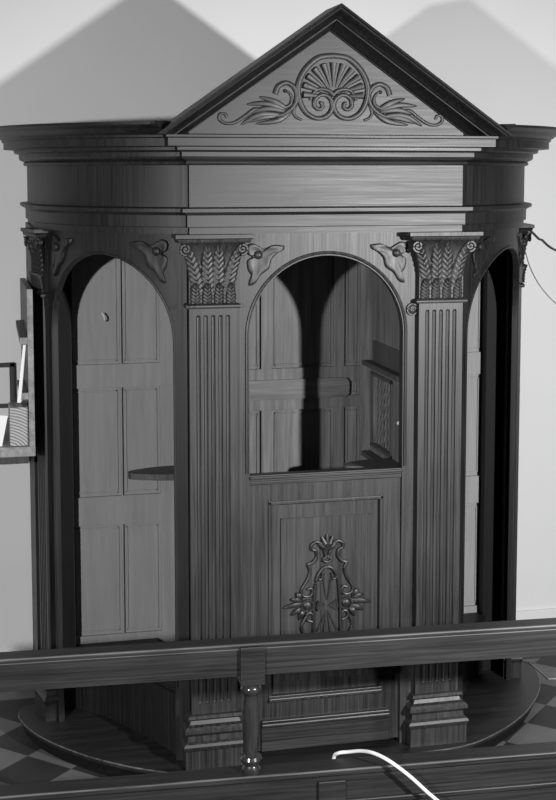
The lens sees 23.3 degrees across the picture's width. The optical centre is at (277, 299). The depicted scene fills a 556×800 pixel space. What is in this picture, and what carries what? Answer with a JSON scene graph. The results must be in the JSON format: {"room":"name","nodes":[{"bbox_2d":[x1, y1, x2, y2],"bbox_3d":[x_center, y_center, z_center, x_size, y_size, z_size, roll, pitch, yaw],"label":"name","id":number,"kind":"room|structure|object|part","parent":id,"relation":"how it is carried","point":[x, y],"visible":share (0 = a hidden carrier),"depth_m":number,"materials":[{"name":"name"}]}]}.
{"room":"house of worship","nodes":[
{"label":"house of worship","id":0,"kind":"room"},
{"bbox_2d":[0,0,555,651],"bbox_3d":[-0.100,-0.672,6.545,9.000,5.180,0.200,-1,6,-13],"label":"wall","id":1,"kind":"structure","parent":0,"point":[62,61],"depth_m":6.37,"materials":[{"name":"paint"}]},
{"bbox_2d":[0,362,15,407],"bbox_3d":[-1.346,0.397,6.234,0.260,0.210,0.025,-1,6,-13],"label":"picture frame","id":2,"kind":"object","parent":1,"relation":"attached to","point":[7,370],"visible":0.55,"depth_m":6.25,"materials":[{"name":"black wood"}]},
{"bbox_2d":[0,417,35,464],"bbox_3d":[-1.419,0.630,5.891,0.674,0.092,0.700,-1,6,-13],"label":"wall shelf","id":3,"kind":"object","parent":1,"relation":"attached to","point":[9,454],"visible":0.44,"depth_m":5.62,"materials":[{"name":"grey wood"}]},
{"bbox_2d":[0,415,7,445],"bbox_3d":[-1.185,0.541,5.611,0.124,0.137,0.006,-1,6,-13],"label":"booklet","id":4,"kind":"object","parent":3,"relation":"on","point":[3,418],"visible":1,"depth_m":5.62,"materials":[{"name":"white paper"}]},
{"bbox_2d":[8,401,28,445],"bbox_3d":[-1.093,0.521,5.687,0.077,0.163,0.145,-1,6,-13],"label":"wood block","id":5,"kind":"object","parent":3,"relation":"on","point":[17,412],"visible":0.98,"depth_m":5.62,"materials":[{"name":"wood"}]},
{"bbox_2d":[16,278,34,445],"bbox_3d":[-1.109,0.254,5.887,0.055,0.657,0.620,-1,6,-13],"label":"rack","id":6,"kind":"object","parent":3,"relation":"on","point":[24,326],"visible":0.99,"depth_m":5.61,"materials":[{"name":"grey wood"}]},
{"bbox_2d":[17,345,25,402],"bbox_3d":[-1.059,0.305,5.578,0.040,0.240,0.004,-1,6,-13],"label":"leaflet","id":7,"kind":"object","parent":6,"relation":"attached to","point":[24,346],"visible":1,"depth_m":5.58,"materials":[{"name":"white paper"}]},
{"bbox_3d":[-1.096,0.254,5.896,0.022,0.656,0.608,-1,6,-13],"label":"panel","id":8,"kind":"part","parent":6,"relation":"part of","materials":[{"name":"grey wood"}]},
{"bbox_2d":[516,608,555,619],"bbox_3d":[-0.074,1.727,6.669,9.000,0.180,0.018,-1,6,-13],"label":"baseboard","id":9,"kind":"structure","parent":1,"relation":"attached to","point":[550,612],"depth_m":6.99,"materials":[{"name":"paint"}]},
{"bbox_2d":[525,251,555,302],"bbox_3d":[1.377,-0.128,6.840,0.338,0.443,0.004,-1,6,-13],"label":"wire","id":10,"kind":"object","parent":1,"relation":"attached to","point":[525,251],"visible":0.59,"depth_m":6.83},
{"bbox_2d":[532,231,555,250],"bbox_3d":[1.371,-0.279,6.818,0.393,0.193,0.009,-1,6,-13],"label":"cord","id":11,"kind":"object","parent":1,"relation":"attached to","point":[548,245],"visible":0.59,"depth_m":6.81,"materials":[{"name":"black"}]},
{"bbox_2d":[0,655,555,784],"bbox_3d":[0.929,2.271,2.479,9.000,0.100,8.700,-1,6,-13],"label":"floor","id":12,"kind":"structure","parent":0,"point":[22,761],"depth_m":5.85,"materials":[{"name":"tile"}]},
{"bbox_2d":[0,618,555,799],"bbox_3d":[0.037,1.563,4.444,3.200,0.932,0.093,-1,6,-10],"label":"altar rail","id":13,"kind":"object","parent":12,"relation":"on","point":[519,771],"visible":1,"depth_m":4.40,"materials":[{"name":"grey wood"}]},
{"bbox_3d":[0.036,1.154,4.408,3.200,0.106,0.076,-1,6,-10],"label":"rail","id":14,"kind":"part","parent":13,"relation":"part of","materials":[{"name":"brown wood"}]},
{"bbox_3d":[0.037,1.551,4.444,3.200,0.024,0.088,-1,6,-10],"label":"rail","id":15,"kind":"part","parent":13,"relation":"part of","materials":[{"name":"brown wood"}]},
{"bbox_3d":[0.037,1.795,4.466,3.200,0.466,0.060,-1,6,-10],"label":"rail panel","id":16,"kind":"part","parent":13,"relation":"part of","materials":[{"name":"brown wood"}]},
{"bbox_2d":[18,662,539,776],"bbox_3d":[0.075,1.837,6.049,2.424,0.080,1.269,-1,6,-13],"label":"platform","id":17,"kind":"object","parent":12,"relation":"on","point":[498,706],"visible":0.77,"depth_m":5.68,"materials":[{"name":"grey wood"}]},
{"bbox_2d":[0,3,555,770],"bbox_3d":[0.082,0.311,5.872,2.544,2.992,1.370,-1,6,-13],"label":"confessional","id":18,"kind":"object","parent":17,"relation":"on","point":[277,318],"visible":0.96,"depth_m":5.50,"materials":[{"name":"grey wood"}]},
{"bbox_3d":[-0.952,0.586,5.887,0.107,2.440,0.085,-1,6,-13],"label":"corner post","id":19,"kind":"part","parent":18,"relation":"part of","materials":[{"name":"black wood"}]},
{"bbox_3d":[-0.873,-0.634,5.550,0.451,0.162,1.456,-4,7,-39],"label":"cornice","id":20,"kind":"part","parent":18,"relation":"part of","materials":[{"name":"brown wood"}]},
{"bbox_3d":[-0.824,-0.346,5.622,0.320,0.104,1.334,-4,7,-39],"label":"architrave","id":21,"kind":"part","parent":18,"relation":"part of","materials":[{"name":"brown wood"}]},
{"bbox_3d":[-0.718,0.578,5.978,0.600,2.440,0.015,-1,6,-13],"label":"panel","id":22,"kind":"part","parent":18,"relation":"part of","materials":[{"name":"grey wood"}]},
{"bbox_3d":[-0.715,0.333,5.940,0.600,0.105,0.017,-1,6,-13],"label":"rail","id":23,"kind":"part","parent":18,"relation":"part of","materials":[{"name":"wood"}]},
{"bbox_3d":[-0.715,0.932,5.997,0.600,0.130,0.017,-1,6,-13],"label":"rail","id":24,"kind":"part","parent":18,"relation":"part of","materials":[{"name":"wood"}]},
{"bbox_3d":[-0.715,1.644,6.066,0.600,0.300,0.017,-1,6,-13],"label":"rail","id":25,"kind":"part","parent":18,"relation":"part of","materials":[{"name":"wood"}]},
{"bbox_3d":[-0.126,-0.873,5.115,0.701,0.491,0.220,-1,6,-13],"label":"raking cornice","id":26,"kind":"part","parent":18,"relation":"part of","materials":[{"name":"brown wood"}]},
{"bbox_3d":[0.066,1.204,5.473,0.215,0.820,0.013,-1,6,-13],"label":"door panel","id":27,"kind":"part","parent":18,"relation":"part of","materials":[{"name":"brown wood"}]},
{"bbox_3d":[-0.028,0.406,6.096,0.725,0.090,0.015,-1,6,-13],"label":"lock rail","id":28,"kind":"part","parent":18,"relation":"part of","materials":[{"name":"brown wood"}]},
{"bbox_3d":[0.191,0.784,5.456,1.120,2.130,0.045,-1,6,-13],"label":"arched frame","id":29,"kind":"part","parent":18,"relation":"part of","materials":[{"name":"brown wood"}]},
{"bbox_3d":[0.021,0.561,6.153,0.840,2.440,0.015,-1,6,-13],"label":"panel","id":30,"kind":"part","parent":18,"relation":"part of","materials":[{"name":"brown wood"}]},
{"bbox_3d":[0.025,0.470,6.130,0.840,0.055,0.017,-1,6,-13],"label":"rail","id":31,"kind":"part","parent":18,"relation":"part of","materials":[{"name":"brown wood"}]},
{"bbox_3d":[0.025,0.336,6.117,0.840,0.055,0.017,-1,6,-13],"label":"rail","id":32,"kind":"part","parent":18,"relation":"part of","materials":[{"name":"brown wood"}]},
{"bbox_3d":[0.191,1.269,5.505,0.634,1.115,0.030,-1,6,-13],"label":"half door","id":33,"kind":"part","parent":18,"relation":"part of","materials":[{"name":"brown wood"}]},
{"bbox_3d":[0.194,1.210,5.484,0.480,0.833,0.030,-1,6,-13],"label":"panel moulding","id":34,"kind":"part","parent":18,"relation":"part of","materials":[{"name":"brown wood"}]},
{"bbox_3d":[0.193,0.709,5.441,0.634,0.042,0.054,-1,6,-13],"label":"door sill","id":35,"kind":"part","parent":18,"relation":"part of","materials":[{"name":"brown wood"}]},
{"bbox_3d":[0.199,-0.317,5.316,1.175,0.104,0.084,-1,6,-13],"label":"architrave","id":36,"kind":"part","parent":18,"relation":"part of","materials":[{"name":"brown wood"}]},
{"bbox_3d":[0.208,-0.581,5.253,1.319,0.114,0.162,-1,6,-13],"label":"cornice","id":37,"kind":"part","parent":18,"relation":"part of","materials":[{"name":"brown wood"}]},
{"bbox_3d":[0.216,-0.830,5.256,0.302,0.263,0.012,-1,6,-13],"label":"shell frame","id":38,"kind":"part","parent":18,"relation":"part of","materials":[{"name":"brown wood"}]},
{"bbox_3d":[0.294,1.199,5.527,0.255,0.820,0.013,-1,6,-13],"label":"door panel","id":39,"kind":"part","parent":18,"relation":"part of","materials":[{"name":"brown wood"}]},
{"bbox_3d":[0.462,0.509,6.034,0.008,0.345,0.300,-1,6,-13],"label":"grille frame","id":40,"kind":"part","parent":18,"relation":"part of","materials":[{"name":"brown wood"}]},
{"bbox_2d":[375,378,389,451],"bbox_3d":[0.484,0.509,6.039,0.019,0.320,0.282,-1,6,-13],"label":"grille","id":41,"kind":"object","parent":18,"relation":"attached to","point":[382,385],"depth_m":6.07,"materials":[{"name":"grey wood"}]},
{"bbox_3d":[0.556,-0.888,5.276,0.701,0.491,0.220,-1,6,-13],"label":"raking cornice","id":42,"kind":"part","parent":18,"relation":"part of","materials":[{"name":"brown wood"}]},
{"bbox_3d":[0.764,1.611,6.416,0.600,0.300,0.017,-1,6,-13],"label":"rail","id":43,"kind":"part","parent":18,"relation":"part of","materials":[{"name":"grey wood"}]},
{"bbox_3d":[0.764,0.899,6.347,0.600,0.130,0.017,-1,6,-13],"label":"rail","id":44,"kind":"part","parent":18,"relation":"part of","materials":[{"name":"wood"}]},
{"bbox_3d":[0.761,0.544,6.328,0.600,2.440,0.015,-1,6,-13],"label":"panel","id":45,"kind":"part","parent":18,"relation":"part of","materials":[{"name":"grey wood"}]},
{"bbox_3d":[0.764,0.299,6.290,0.600,0.105,0.017,-1,6,-13],"label":"rail","id":46,"kind":"part","parent":18,"relation":"part of","materials":[{"name":"grey wood"}]},
{"bbox_3d":[1.010,0.542,6.351,0.107,2.440,0.085,-1,6,-13],"label":"corner post","id":47,"kind":"part","parent":18,"relation":"part of","materials":[{"name":"black wood"}]},
{"bbox_3d":[0.975,-0.387,6.048,0.320,0.104,1.334,1,6,13],"label":"architrave","id":48,"kind":"part","parent":18,"relation":"part of","materials":[{"name":"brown wood"}]},
{"bbox_3d":[1.038,-0.677,6.002,0.451,0.162,1.456,1,6,13],"label":"cornice","id":49,"kind":"part","parent":18,"relation":"part of","materials":[{"name":"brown wood"}]},
{"bbox_2d":[332,749,438,799],"bbox_3d":[0.724,1.770,4.369,1.174,0.548,0.125,2,6,21],"label":"cable","id":50,"kind":"object","parent":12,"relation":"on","point":[371,752],"visible":0.93,"depth_m":4.43,"materials":[{"name":"white plastic"}]},
{"bbox_2d":[530,663,555,679],"bbox_3d":[1.376,1.817,6.633,0.199,0.006,0.228,-1,6,-13],"label":"cord","id":51,"kind":"object","parent":12,"relation":"on","point":[530,663],"visible":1,"depth_m":6.57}
]}

